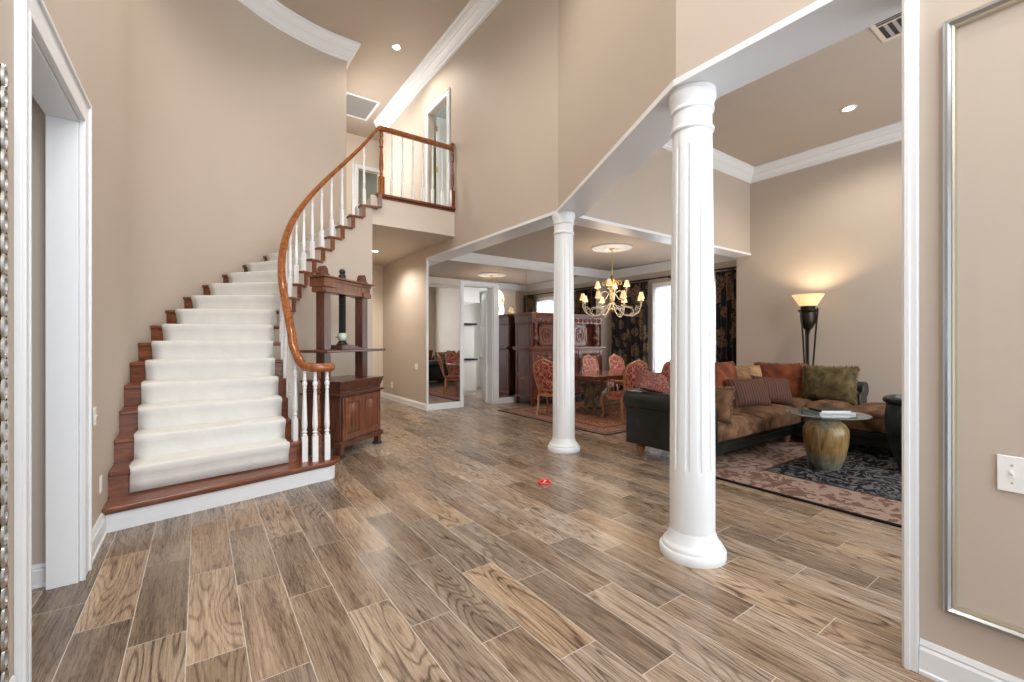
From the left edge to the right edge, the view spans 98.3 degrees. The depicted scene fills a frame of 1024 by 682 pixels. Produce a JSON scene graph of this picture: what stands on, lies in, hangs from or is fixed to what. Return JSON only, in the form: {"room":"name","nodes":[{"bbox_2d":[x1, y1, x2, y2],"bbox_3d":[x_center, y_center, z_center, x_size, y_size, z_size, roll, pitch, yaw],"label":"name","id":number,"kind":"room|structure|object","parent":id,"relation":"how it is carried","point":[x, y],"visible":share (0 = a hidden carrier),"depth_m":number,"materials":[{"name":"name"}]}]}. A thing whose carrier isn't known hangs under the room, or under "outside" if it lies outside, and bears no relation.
{"room":"entrance hall","nodes":[
{"label":"entrance hall","id":0,"kind":"room"},
{"bbox_2d":[32,103,44,564],"bbox_3d":[-2.964,0.025,0.036,3.400,2.750,4.080,0,0,-35],"label":"wall","id":1,"kind":"structure","parent":0,"point":[38,116],"depth_m":2.53,"materials":[{"name":"beige paint"}]},
{"bbox_2d":[32,563,44,589],"bbox_3d":[-4.001,1.335,1.591,3.300,0.130,0.024,0,0,-35],"label":"baseboard","id":2,"kind":"structure","parent":1,"relation":"attached to","point":[38,570],"depth_m":2.51,"materials":[{"name":"white"}]},
{"bbox_2d":[0,0,127,679],"bbox_3d":[-1.802,-2.035,1.451,0.130,6.870,7.050,0,0,-35],"label":"wall","id":3,"kind":"structure","parent":0,"point":[93,34],"depth_m":3.20,"materials":[{"name":"beige paint"}]},
{"bbox_2d":[0,63,8,681],"bbox_3d":[-1.347,0.150,0.947,0.031,2.250,1.428,0,0,-35],"label":"framed mirror","id":4,"kind":"object","parent":3,"relation":"attached to","point":[4,77],"visible":1,"depth_m":1.50,"materials":[{"name":"white mirror"}]},
{"bbox_2d":[9,675,16,681],"bbox_3d":[-0.782,1.325,0.140,0.024,0.150,3.730,0,0,-35],"label":"baseboard","id":5,"kind":"structure","parent":3,"relation":"attached to","point":[13,678],"depth_m":1.65,"materials":[{"name":"white wood"}]},
{"bbox_2d":[14,0,91,681],"bbox_3d":[-2.217,-0.019,2.179,0.034,2.839,1.302,0,0,-35],"label":"trim","id":6,"kind":"structure","parent":3,"relation":"attached to","point":[31,17],"depth_m":1.69,"materials":[{"name":"white wood"}]},
{"bbox_2d":[32,35,78,589],"bbox_3d":[-2.279,0.059,2.122,0.134,2.683,1.013,0,0,-35],"label":"trim","id":7,"kind":"structure","parent":3,"relation":"attached to","point":[61,121],"depth_m":2.52,"materials":[{"name":"white wood"}]},
{"bbox_2d":[93,407,97,425],"bbox_3d":[-2.765,0.500,2.944,0.020,0.120,0.075,0,0,-35],"label":"light switch","id":8,"kind":"object","parent":3,"relation":"attached to","point":[94,408],"visible":1,"depth_m":2.92,"materials":[{"name":"white plastic"}]},
{"bbox_2d":[92,513,106,563],"bbox_3d":[-2.774,1.315,2.959,0.024,0.170,0.585,0,0,-35],"label":"baseboard","id":9,"kind":"structure","parent":3,"relation":"attached to","point":[99,533],"depth_m":2.98,"materials":[{"name":"white"}]},
{"bbox_2d":[99,475,101,493],"bbox_3d":[-2.896,1.010,3.121,0.009,0.120,0.075,0,0,-35],"label":"wall outlet","id":10,"kind":"object","parent":3,"relation":"attached to","point":[100,477],"visible":1,"depth_m":3.09,"materials":[{"name":"white plastic"}]},
{"bbox_2d":[128,0,345,383],"bbox_3d":[-3.904,-2.035,6.367,0.984,6.870,4.115,0,0,11],"label":"wall","id":11,"kind":"structure","parent":0,"point":[234,120],"depth_m":6.29,"materials":[{"name":"beige paint"}]},
{"bbox_2d":[237,0,360,69],"bbox_3d":[-2.818,-5.315,4.734,2.282,0.310,13.600,0,0,-19],"label":"trim","id":12,"kind":"structure","parent":11,"relation":"attached to","point":[272,12],"depth_m":7.58,"materials":[{"name":"white wood"}]},
{"bbox_2d":[273,206,371,437],"bbox_3d":[-2.584,-0.359,5.756,0.817,3.519,2.780,0,0,-2],"label":"wall","id":13,"kind":"structure","parent":0,"point":[353,254],"depth_m":6.71,"materials":[{"name":"beige paint"}]},
{"bbox_2d":[346,133,379,214],"bbox_3d":[-3.573,-3.910,11.556,3.400,3.120,1.300,0,0,-35],"label":"wall","id":14,"kind":"structure","parent":0,"point":[372,149],"depth_m":11.80,"materials":[{"name":"beige paint"}]},
{"bbox_2d":[354,163,379,206],"bbox_3d":[-3.861,-3.525,11.947,0.760,2.350,0.030,0,0,-35],"label":"trim","id":15,"kind":"structure","parent":14,"relation":"attached to","point":[356,166],"depth_m":11.76,"materials":[{"name":"white"}]},
{"bbox_2d":[358,170,376,204],"bbox_3d":[-4.304,-3.910,12.938,2.100,3.120,0.100,0,0,-35],"label":"wall","id":16,"kind":"structure","parent":0,"point":[371,179],"depth_m":12.94,"materials":[{"name":"beige paint"}]},
{"bbox_2d":[277,0,469,140],"bbox_3d":[-1.552,-5.510,6.097,6.500,0.080,14.650,0,0,-35],"label":"ceiling","id":17,"kind":"structure","parent":0,"point":[377,71],"depth_m":7.86,"materials":[{"name":"beige paint"}]},
{"bbox_2d":[346,91,380,120],"bbox_3d":[-3.623,-5.463,10.345,0.780,0.015,1.040,0,0,-35],"label":"ceiling vent","id":18,"kind":"object","parent":17,"relation":"in","point":[357,106],"visible":0.69,"depth_m":10.31,"materials":[{"name":"white metal"}]},
{"bbox_2d":[391,44,401,50],"bbox_3d":[-2.148,-5.463,8.240,0.190,0.013,0.190,0,0,-35],"label":"recessed light","id":19,"kind":"object","parent":17,"relation":"in","point":[397,47],"visible":1,"depth_m":8.24,"materials":[{"name":"white"}]},
{"bbox_2d":[372,265,382,396],"bbox_3d":[-2.821,-0.240,9.088,1.620,3.280,3.900,0,0,-35],"label":"wall","id":20,"kind":"structure","parent":0,"point":[377,270],"depth_m":10.99,"materials":[{"name":"beige paint"}]},
{"bbox_2d":[346,194,453,265],"bbox_3d":[-2.736,-2.115,10.372,3.100,0.470,5.900,0,0,-35],"label":"wall","id":21,"kind":"structure","parent":0,"point":[400,230],"depth_m":7.75,"materials":[{"name":"beige paint"}]},
{"bbox_2d":[374,192,455,211],"bbox_3d":[-1.630,-2.348,7.572,1.425,0.075,0.150,0,0,-35],"label":"trim","id":22,"kind":"structure","parent":21,"relation":"attached to","point":[384,196],"depth_m":7.50,"materials":[{"name":"brown wood"}]},
{"bbox_2d":[434,147,435,203],"bbox_3d":[-0.730,-3.675,10.020,2.630,2.650,3.990,0,0,-35],"label":"wall","id":23,"kind":"structure","parent":0,"point":[434,147],"depth_m":11.44,"materials":[{"name":"beige paint"}]},
{"bbox_2d":[374,0,501,133],"bbox_3d":[-0.111,-5.315,5.820,1.098,0.310,12.383,0,0,-28],"label":"trim","id":24,"kind":"structure","parent":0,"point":[475,12],"depth_m":8.24,"materials":[{"name":"white wood"}]},
{"bbox_2d":[434,104,446,147],"bbox_3d":[-0.730,-5.025,10.020,2.630,0.050,3.990,0,0,-35],"label":"ceiling","id":25,"kind":"structure","parent":0,"point":[442,113],"depth_m":9.82,"materials":[{"name":"white"}]},
{"bbox_2d":[422,401,459,410],"bbox_3d":[-1.448,1.335,9.204,0.804,0.130,0.194,0,0,-35],"label":"baseboard","id":26,"kind":"structure","parent":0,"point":[436,406],"depth_m":9.09,"materials":[{"name":"white"}]},
{"bbox_2d":[383,0,557,402],"bbox_3d":[-1.218,-2.035,8.500,0.320,6.870,6.710,0,0,-35],"label":"wall","id":27,"kind":"structure","parent":0,"point":[502,81],"depth_m":7.10,"materials":[{"name":"beige paint"}]},
{"bbox_2d":[382,392,422,408],"bbox_3d":[-2.530,1.335,10.059,0.024,0.130,2.450,0,0,-35],"label":"baseboard","id":28,"kind":"structure","parent":27,"relation":"attached to","point":[399,399],"depth_m":9.90,"materials":[{"name":"white"}]},
{"bbox_2d":[425,87,449,206],"bbox_3d":[-1.440,-3.490,8.508,0.034,2.280,1.040,0,0,-35],"label":"trim","id":29,"kind":"structure","parent":27,"relation":"attached to","point":[446,93],"depth_m":8.45,"materials":[{"name":"white wood"}]},
{"bbox_2d":[436,117,446,205],"bbox_3d":[-1.209,-3.435,9.127,0.809,2.147,0.082,0,0,-35],"label":"door","id":30,"kind":"structure","parent":27,"relation":"in","point":[441,124],"depth_m":8.95,"materials":[{"name":"white wood"}]},
{"bbox_2d":[464,293,483,386],"bbox_3d":[-1.252,-0.025,11.451,3.030,2.850,3.250,0,0,-35],"label":"wall","id":31,"kind":"structure","parent":0,"point":[472,312],"depth_m":13.44,"materials":[{"name":"white paint"}]},
{"bbox_2d":[479,288,486,292],"bbox_3d":[-1.252,-1.490,11.451,3.030,0.080,3.250,0,0,-35],"label":"ceiling","id":32,"kind":"structure","parent":0,"point":[481,290],"depth_m":12.72,"materials":[{"name":"white paint"}]},
{"bbox_2d":[464,287,479,303],"bbox_3d":[-1.796,-1.224,11.294,1.900,0.449,0.660,0,0,-35],"label":"upper cabinet","id":33,"kind":"object","parent":32,"relation":"attached to","point":[471,295],"visible":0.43,"depth_m":11.48,"materials":[{"name":"white"}]},
{"bbox_2d":[32,387,935,681],"bbox_3d":[-1.206,1.425,6.127,13.500,0.050,15.000,0,0,-35],"label":"floor","id":34,"kind":"structure","parent":0,"point":[436,550],"depth_m":2.56,"materials":[{"name":"wood"}]},
{"bbox_2d":[102,126,454,532],"bbox_3d":[-2.927,-1.085,5.798,2.813,4.970,5.139,0,0,12],"label":"staircase","id":35,"kind":"structure","parent":34,"relation":"on","point":[208,419],"depth_m":4.48,"materials":[{"name":"white carpet"}]},
{"bbox_2d":[299,266,385,458],"bbox_3d":[-2.183,0.235,5.724,0.590,2.330,1.230,0,0,16],"label":"press","id":36,"kind":"object","parent":34,"relation":"on","point":[354,400],"visible":0.98,"depth_m":5.48,"materials":[{"name":"brown wood"}]},
{"bbox_2d":[464,360,475,394],"bbox_3d":[-1.814,0.950,11.277,1.750,0.900,0.626,0,0,-35],"label":"base cabinet","id":37,"kind":"object","parent":34,"relation":"on","point":[469,365],"visible":0.17,"depth_m":11.42,"materials":[{"name":"white"}]},
{"bbox_3d":[-1.817,0.476,11.272,1.800,0.043,0.670,0,0,-35],"label":"countertop","id":38,"kind":"structure","parent":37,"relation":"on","visible":0},
{"bbox_2d":[464,325,473,358],"bbox_3d":[-1.769,0.026,11.299,1.550,0.853,0.601,0,0,-35],"label":"refrigerator","id":39,"kind":"object","parent":38,"relation":"on","point":[468,330],"visible":0.16,"depth_m":11.45,"materials":[{"name":"white"}]},
{"bbox_2d":[464,323,476,325],"bbox_3d":[-1.820,-0.435,11.276,1.800,0.050,0.620,0,0,-35],"label":"shelf","id":40,"kind":"object","parent":39,"relation":"on","point":[466,324],"visible":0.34,"depth_m":11.46,"materials":[{"name":"black wood"}]},
{"bbox_2d":[538,479,550,484],"bbox_3d":[0.317,1.390,4.369,0.129,0.018,0.143,0,0,32],"label":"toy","id":41,"kind":"object","parent":34,"relation":"on","point":[540,480],"visible":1,"depth_m":4.36,"materials":[{"name":"red plastic"}]},
{"bbox_2d":[513,312,605,405],"bbox_3d":[1.145,0.390,10.347,2.270,2.020,0.720,0,0,-35],"label":"tall cabinet","id":42,"kind":"object","parent":34,"relation":"on","point":[533,330],"visible":0.56,"depth_m":9.90,"materials":[{"name":"brown wood"}]},
{"bbox_2d":[497,398,625,435],"bbox_3d":[2.010,1.393,8.766,3.600,0.011,2.900,0,0,-35],"label":"dining rug","id":43,"kind":"object","parent":34,"relation":"on","point":[611,424],"visible":0.5,"depth_m":8.04,"materials":[{"name":"carpet"}]},
{"bbox_2d":[533,358,552,415],"bbox_3d":[0.733,0.842,8.191,0.566,1.091,0.717,0,0,31],"label":"dining chair","id":44,"kind":"object","parent":43,"relation":"on","point":[542,368],"visible":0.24,"depth_m":7.98,"materials":[{"name":"red fabric"}]},
{"bbox_2d":[534,361,552,389],"bbox_3d":[0.600,0.613,7.966,0.451,0.562,0.171,0,0,31],"label":"cushion","id":45,"kind":"object","parent":44,"relation":"on","point":[543,370],"depth_m":7.95,"materials":[{"name":"red fabric"}]},
{"bbox_2d":[582,354,617,403],"bbox_3d":[1.941,0.842,9.944,0.566,1.091,0.717,0,0,-33],"label":"dining chair","id":46,"kind":"object","parent":43,"relation":"on","point":[589,363],"visible":0.58,"depth_m":10.13,"materials":[{"name":"red fabric"}]},
{"bbox_2d":[583,356,597,370],"bbox_3d":[1.797,0.613,10.163,0.451,0.562,0.171,0,0,-33],"label":"cushion","id":47,"kind":"object","parent":46,"relation":"on","point":[590,363],"depth_m":10.16,"materials":[{"name":"fabric"}]},
{"bbox_2d":[608,353,624,390],"bbox_3d":[2.641,0.842,10.414,0.566,1.091,0.717,0,0,-31],"label":"dining chair","id":48,"kind":"object","parent":43,"relation":"on","point":[616,362],"visible":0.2,"depth_m":10.62,"materials":[{"name":"red fabric"}]},
{"bbox_2d":[610,355,623,369],"bbox_3d":[2.505,0.613,10.638,0.451,0.562,0.171,0,0,-31],"label":"cushion","id":49,"kind":"object","parent":48,"relation":"on","point":[616,362],"depth_m":10.64,"materials":[{"name":"red fabric"}]},
{"bbox_2d":[574,369,660,416],"bbox_3d":[2.178,1.005,8.910,2.640,0.765,1.060,0,0,-35],"label":"dining table","id":50,"kind":"object","parent":43,"relation":"on","point":[592,405],"visible":0.45,"depth_m":8.36,"materials":[{"name":"brown wood"}]},
{"bbox_2d":[600,359,646,421],"bbox_3d":[1.979,0.842,7.751,0.589,1.091,0.717,0,0,-27],"label":"dining chair","id":51,"kind":"object","parent":43,"relation":"on","point":[630,381],"visible":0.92,"depth_m":7.50,"materials":[{"name":"brown wood"}]},
{"bbox_2d":[625,362,645,389],"bbox_3d":[2.099,0.613,7.518,0.451,0.562,0.171,0,0,-27],"label":"cushion","id":52,"kind":"object","parent":51,"relation":"on","point":[631,382],"depth_m":7.45,"materials":[{"name":"red fabric"}]},
{"bbox_2d":[661,361,669,380],"bbox_3d":[2.763,0.842,8.317,0.589,1.091,0.717,0,0,-32],"label":"dining chair","id":53,"kind":"object","parent":43,"relation":"on","point":[665,370],"visible":0.02,"depth_m":7.98,"materials":[{"name":"red fabric"}]},
{"bbox_2d":[548,211,579,453],"bbox_3d":[0.664,-0.114,5.697,0.412,3.028,0.412,0,0,-41],"label":"column","id":54,"kind":"structure","parent":34,"relation":"on","point":[563,441],"depth_m":5.58,"materials":[{"name":"white wood"}]},
{"bbox_2d":[659,81,726,568],"bbox_3d":[1.188,-0.114,2.920,0.412,3.028,0.412,0,0,-41],"label":"column","id":55,"kind":"structure","parent":34,"relation":"on","point":[691,540],"depth_m":2.81,"materials":[{"name":"white paint"}]},
{"bbox_2d":[715,435,901,527],"bbox_3d":[4.594,1.394,4.225,3.800,0.010,4.400,0,0,-35],"label":"rug","id":56,"kind":"object","parent":34,"relation":"on","point":[868,484],"visible":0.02,"depth_m":4.51,"materials":[{"name":"carpet"}]},
{"bbox_2d":[623,381,890,457],"bbox_3d":[3.517,0.989,5.460,3.552,0.823,2.699,0,0,-35],"label":"sectional sofa","id":57,"kind":"object","parent":56,"relation":"on","point":[647,413],"visible":0.44,"depth_m":5.33,"materials":[{"name":"leather"}]},
{"bbox_2d":[635,369,669,393],"bbox_3d":[1.718,0.500,5.401,0.455,0.299,0.288,0,0,-3],"label":"throw cushion","id":58,"kind":"object","parent":57,"relation":"on","point":[649,381],"visible":0.97,"depth_m":5.30,"materials":[{"name":"fabric"}]},
{"bbox_2d":[715,386,735,425],"bbox_3d":[2.272,0.720,5.034,0.474,0.439,0.200,0,0,39],"label":"throw cushion","id":59,"kind":"object","parent":57,"relation":"on","point":[724,397],"visible":0.52,"depth_m":4.91,"materials":[{"name":"fabric"}]},
{"bbox_2d":[715,361,737,386],"bbox_3d":[2.928,0.540,6.133,0.521,0.512,0.214,0,0,-26],"label":"cushion","id":60,"kind":"object","parent":57,"relation":"on","point":[723,370],"visible":0.47,"depth_m":6.05,"materials":[{"name":"orange fabric"}]},
{"bbox_2d":[718,412,763,442],"bbox_3d":[2.364,0.985,5.380,1.070,0.230,0.860,0,0,-35],"label":"seat cushion","id":61,"kind":"object","parent":57,"relation":"on","point":[743,425],"depth_m":5.06,"materials":[{"name":"fabric"}]},
{"bbox_2d":[726,378,771,407],"bbox_3d":[3.161,0.690,5.907,0.562,0.360,0.242,0,0,-10],"label":"throw cushion","id":62,"kind":"object","parent":57,"relation":"on","point":[748,392],"visible":0.91,"depth_m":5.83,"materials":[{"name":"brown fabric"}]},
{"bbox_2d":[736,365,761,379],"bbox_3d":[3.405,0.560,6.446,0.602,0.411,0.213,0,0,-16],"label":"cushion","id":63,"kind":"object","parent":57,"relation":"on","point":[743,372],"visible":0.34,"depth_m":6.39,"materials":[{"name":"beige fabric"}]},
{"bbox_2d":[731,402,800,430],"bbox_3d":[3.230,0.975,5.992,0.970,0.250,0.860,0,0,-35],"label":"seat cushion","id":64,"kind":"object","parent":57,"relation":"on","point":[774,416],"depth_m":5.61,"materials":[{"name":"fabric"}]},
{"bbox_2d":[750,375,793,404],"bbox_3d":[3.612,0.680,6.152,0.617,0.410,0.235,0,0,-5],"label":"throw cushion","id":65,"kind":"object","parent":57,"relation":"on","point":[778,390],"visible":0.68,"depth_m":6.08,"materials":[{"name":"brown fabric"}]},
{"bbox_2d":[754,362,806,396],"bbox_3d":[4.083,0.610,6.768,0.732,0.579,0.279,0,0,42],"label":"cushion","id":66,"kind":"object","parent":57,"relation":"on","point":[792,372],"visible":0.33,"depth_m":6.64,"materials":[{"name":"orange fabric"}]},
{"bbox_2d":[771,396,812,421],"bbox_3d":[3.994,0.960,6.544,0.845,0.280,0.840,0,0,-35],"label":"seat cushion","id":67,"kind":"object","parent":57,"relation":"on","point":[799,402],"depth_m":6.14,"materials":[{"name":"fabric"}]},
{"bbox_2d":[799,364,859,405],"bbox_3d":[4.444,0.610,6.223,0.295,0.562,0.714,0,0,-38],"label":"cushion","id":68,"kind":"object","parent":57,"relation":"on","point":[819,382],"visible":0.83,"depth_m":6.11,"materials":[{"name":"green fabric"}]},
{"bbox_2d":[802,399,857,422],"bbox_3d":[4.340,0.955,6.023,0.880,0.290,0.390,0,0,-35],"label":"seat cushion","id":69,"kind":"object","parent":57,"relation":"on","point":[820,403],"depth_m":5.87,"materials":[{"name":"fabric"}]},
{"bbox_2d":[841,402,885,433],"bbox_3d":[4.850,0.955,5.440,1.040,0.290,1.130,0,0,-35],"label":"seat cushion","id":70,"kind":"object","parent":57,"relation":"on","point":[875,425],"depth_m":5.39,"materials":[{"name":"fabric"}]},
{"bbox_2d":[785,407,872,470],"bbox_3d":[3.456,1.088,4.866,0.784,0.600,0.784,0,0,-35],"label":"side table","id":71,"kind":"object","parent":56,"relation":"on","point":[826,438],"visible":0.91,"depth_m":4.71,"materials":[{"name":"ceramic"}]},
{"bbox_2d":[805,409,855,414],"bbox_3d":[3.492,0.776,4.867,0.380,0.022,0.260,0,0,3],"label":"tray","id":72,"kind":"object","parent":71,"relation":"on","point":[808,410],"visible":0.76,"depth_m":4.74,"materials":[{"name":"silver metal"}]},
{"bbox_2d":[809,407,851,412],"bbox_3d":[3.490,0.761,4.867,0.323,0.030,0.210,0,0,1],"label":"book","id":73,"kind":"object","parent":72,"relation":"on","point":[818,409],"visible":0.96,"depth_m":4.82,"materials":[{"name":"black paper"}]},
{"bbox_2d":[882,394,901,470],"bbox_3d":[4.313,0.993,4.675,0.624,0.790,0.624,0,0,-35],"label":"urn","id":74,"kind":"object","parent":56,"relation":"on","point":[893,409],"visible":0.3,"depth_m":4.69,"materials":[{"name":"ceramic"}]},
{"bbox_2d":[792,293,824,365],"bbox_3d":[4.880,0.320,7.303,0.456,2.160,0.456,0,0,-35],"label":"lamp","id":75,"kind":"object","parent":34,"relation":"on","point":[808,303],"visible":0.75,"depth_m":7.23,"materials":[{"name":"grey metal"}]},
{"bbox_2d":[423,260,609,403],"bbox_3d":[0.421,-0.285,10.540,5.349,3.370,0.170,0,0,-35],"label":"wall","id":76,"kind":"structure","parent":0,"point":[605,327],"depth_m":11.82,"materials":[{"name":"beige paint"}]},
{"bbox_2d":[426,260,427,403],"bbox_3d":[-1.706,-0.180,8.929,0.040,2.900,0.026,0,0,-35],"label":"trim","id":77,"kind":"structure","parent":76,"relation":"attached to","point":[426,260],"depth_m":8.91,"materials":[{"name":"white"}]},
{"bbox_2d":[428,260,459,403],"bbox_3d":[-1.393,-0.203,9.145,0.714,2.945,0.009,0,0,-35],"label":"mirror panel","id":78,"kind":"object","parent":76,"relation":"attached to","point":[443,277],"visible":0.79,"depth_m":9.11,"materials":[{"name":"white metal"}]},
{"bbox_2d":[460,262,497,283],"bbox_3d":[-0.703,-1.480,9.632,0.968,0.391,0.009,0,0,-35],"label":"mirror panel","id":79,"kind":"object","parent":76,"relation":"attached to","point":[474,272],"visible":1,"depth_m":9.61,"materials":[{"name":"white mirror"}]},
{"bbox_2d":[460,280,498,406],"bbox_3d":[-0.755,0.060,9.708,0.970,2.680,0.230,0,0,-35],"label":"trim","id":80,"kind":"structure","parent":76,"relation":"attached to","point":[493,288],"depth_m":9.84,"materials":[{"name":"white"}]},
{"bbox_2d":[479,292,486,402],"bbox_3d":[-0.671,0.140,10.363,0.120,2.498,0.738,0,0,-11],"label":"door","id":81,"kind":"structure","parent":76,"relation":"in","point":[484,296],"depth_m":10.17,"materials":[{"name":"white wood"}]},
{"bbox_2d":[498,266,525,397],"bbox_3d":[0.012,-0.203,10.137,0.771,2.945,0.009,0,0,-35],"label":"mirror","id":82,"kind":"object","parent":76,"relation":"attached to","point":[511,281],"visible":0.79,"depth_m":10.07,"materials":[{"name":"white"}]},
{"bbox_2d":[526,269,553,312],"bbox_3d":[0.761,-0.203,10.667,1.047,2.945,0.009,0,0,-35],"label":"mirror","id":83,"kind":"object","parent":76,"relation":"attached to","point":[539,284],"visible":0.21,"depth_m":10.59,"materials":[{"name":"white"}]},
{"bbox_2d":[499,388,609,403],"bbox_3d":[1.151,1.335,10.936,3.700,0.130,0.024,0,0,-35],"label":"baseboard","id":84,"kind":"structure","parent":76,"relation":"attached to","point":[503,399],"depth_m":10.14,"materials":[{"name":"white"}]},
{"bbox_2d":[574,275,595,314],"bbox_3d":[1.704,-0.203,11.332,1.240,2.945,0.009,0,0,-35],"label":"mirror panel","id":85,"kind":"object","parent":76,"relation":"attached to","point":[582,284],"visible":0.21,"depth_m":11.45,"materials":[{"name":"white"}]},
{"bbox_2d":[471,225,670,270],"bbox_3d":[1.677,-1.910,9.039,5.030,0.080,3.730,0,0,-35],"label":"ceiling","id":86,"kind":"structure","parent":0,"point":[538,246],"depth_m":9.05,"materials":[{"name":"beige paint"}]},
{"bbox_2d":[580,248,644,316],"bbox_3d":[1.990,-1.163,8.813,1.270,1.343,1.275,0,0,-35],"label":"chandelier","id":87,"kind":"object","parent":86,"relation":"hanging from","point":[611,282],"visible":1,"depth_m":8.77,"materials":[{"name":"gold metal"}]},
{"bbox_2d":[592,243,632,251],"bbox_3d":[1.990,-1.847,8.813,0.800,0.045,0.800,0,0,-35],"label":"trim","id":88,"kind":"structure","parent":86,"relation":"attached to","point":[604,247],"depth_m":8.70,"materials":[{"name":"white"}]},
{"bbox_2d":[450,253,736,278],"bbox_3d":[1.677,-1.775,9.039,5.030,0.190,3.730,0,0,-35],"label":"trim","id":89,"kind":"structure","parent":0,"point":[470,257],"depth_m":10.47,"materials":[{"name":"white"}]},
{"bbox_2d":[558,0,678,207],"bbox_3d":[0.977,-3.570,4.341,0.338,3.800,3.025,0,0,-9],"label":"wall","id":90,"kind":"structure","parent":0,"point":[616,57],"depth_m":4.10,"materials":[{"name":"beige paint"}]},
{"bbox_2d":[584,148,749,252],"bbox_3d":[2.624,-2.505,7.265,4.530,1.670,0.260,0,0,-35],"label":"wall","id":91,"kind":"structure","parent":0,"point":[643,200],"depth_m":6.91,"materials":[{"name":"beige paint"}]},
{"bbox_2d":[610,141,901,402],"bbox_3d":[5.325,-0.970,7.974,0.700,4.740,10.080,0,0,-35],"label":"wall","id":92,"kind":"structure","parent":0,"point":[833,229],"depth_m":7.36,"materials":[{"name":"beige paint"}]},
{"bbox_2d":[616,266,736,284],"bbox_3d":[3.660,-1.492,10.398,0.222,0.105,3.562,0,0,-35],"label":"curtain rod","id":93,"kind":"object","parent":92,"relation":"attached to","point":[728,268],"visible":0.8,"depth_m":10.44,"materials":[{"name":"grey metal"}]},
{"bbox_2d":[611,281,647,390],"bbox_3d":[2.965,-0.043,11.259,0.124,2.825,1.153,0,0,-35],"label":"curtain","id":94,"kind":"object","parent":93,"relation":"hanging from","point":[629,334],"visible":0.56,"depth_m":11.16,"materials":[{"name":"black fabric"}]},
{"bbox_2d":[653,280,714,369],"bbox_3d":[3.927,0.030,10.108,0.037,2.660,1.720,0,0,-35],"label":"sheer curtain","id":95,"kind":"object","parent":93,"relation":"hanging from","point":[661,295],"visible":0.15,"depth_m":10.60,"materials":[{"name":"white fabric"}]},
{"bbox_2d":[715,270,736,365],"bbox_3d":[4.470,-0.043,9.130,0.123,2.825,0.588,0,0,-35],"label":"curtain","id":96,"kind":"object","parent":93,"relation":"hanging from","point":[725,281],"visible":0.49,"depth_m":9.16,"materials":[{"name":"black fabric"}]},
{"bbox_2d":[652,276,714,368],"bbox_3d":[3.991,-0.005,10.105,0.020,2.810,1.880,0,0,-35],"label":"trim","id":97,"kind":"structure","parent":92,"relation":"attached to","point":[668,282],"depth_m":10.86,"materials":[{"name":"white"}]},
{"bbox_2d":[661,121,901,183],"bbox_3d":[3.888,-3.123,4.393,5.780,0.235,5.890,0,0,-35],"label":"trim","id":98,"kind":"structure","parent":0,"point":[727,164],"depth_m":7.52,"materials":[{"name":"white"}]},
{"bbox_2d":[712,27,901,166],"bbox_3d":[3.885,-3.280,4.379,6.000,0.080,6.170,0,0,-35],"label":"ceiling","id":99,"kind":"structure","parent":0,"point":[794,108],"depth_m":6.02,"materials":[{"name":"beige paint"}]},
{"bbox_2d":[840,104,856,111],"bbox_3d":[4.683,-3.232,6.161,0.190,0.013,0.190,0,0,-35],"label":"recessed light","id":100,"kind":"object","parent":99,"relation":"in","point":[848,108],"visible":1,"depth_m":6.16,"materials":[{"name":"white"}]},
{"bbox_2d":[870,12,901,42],"bbox_3d":[3.956,-3.234,4.435,0.520,0.012,0.520,0,0,-35],"label":"ceiling vent","id":101,"kind":"object","parent":99,"relation":"in","point":[890,28],"visible":0.31,"depth_m":4.58,"materials":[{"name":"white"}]},
{"bbox_2d":[802,417,849,470],"bbox_3d":[3.431,1.095,4.848,0.424,0.585,0.424,0,0,-35],"label":"vase","id":102,"kind":"object","parent":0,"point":[826,441],"depth_m":4.71,"materials":[{"name":"ceramic"}]},
{"bbox_2d":[679,0,1023,679],"bbox_3d":[2.060,-2.035,1.694,0.320,6.870,2.990,0,0,-35],"label":"wall","id":103,"kind":"structure","parent":0,"point":[990,48],"depth_m":1.75,"materials":[{"name":"beige paint"}]},
{"bbox_2d":[426,0,901,261],"bbox_3d":[2.389,-1.651,6.537,5.537,0.041,7.876,0,0,-24],"label":"beam","id":104,"kind":"structure","parent":103,"relation":"attached to","point":[821,24],"depth_m":2.79,"materials":[{"name":"white"}]},
{"bbox_2d":[902,0,918,672],"bbox_3d":[1.842,-0.115,1.992,0.383,3.030,0.052,0,0,-35],"label":"trim","id":105,"kind":"structure","parent":103,"relation":"attached to","point":[910,8],"depth_m":1.88,"materials":[{"name":"white wood"}]},
{"bbox_2d":[919,638,1023,681],"bbox_3d":[2.252,1.330,1.124,0.024,0.140,1.836,0,0,-35],"label":"baseboard","id":106,"kind":"structure","parent":103,"relation":"attached to","point":[938,663],"depth_m":1.79,"materials":[{"name":"white wood"}]},
{"bbox_2d":[943,0,1023,640],"bbox_3d":[2.170,-0.098,1.235,0.030,2.405,1.412,0,0,-35],"label":"molding","id":107,"kind":"structure","parent":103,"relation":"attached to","point":[950,606],"depth_m":1.79,"materials":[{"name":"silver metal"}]},
{"bbox_2d":[997,454,1023,493],"bbox_3d":[1.873,0.500,1.660,0.020,0.135,0.078,0,0,-35],"label":"light switch","id":108,"kind":"object","parent":103,"relation":"attached to","point":[1010,469],"visible":1,"depth_m":1.66,"materials":[{"name":"white plastic"}]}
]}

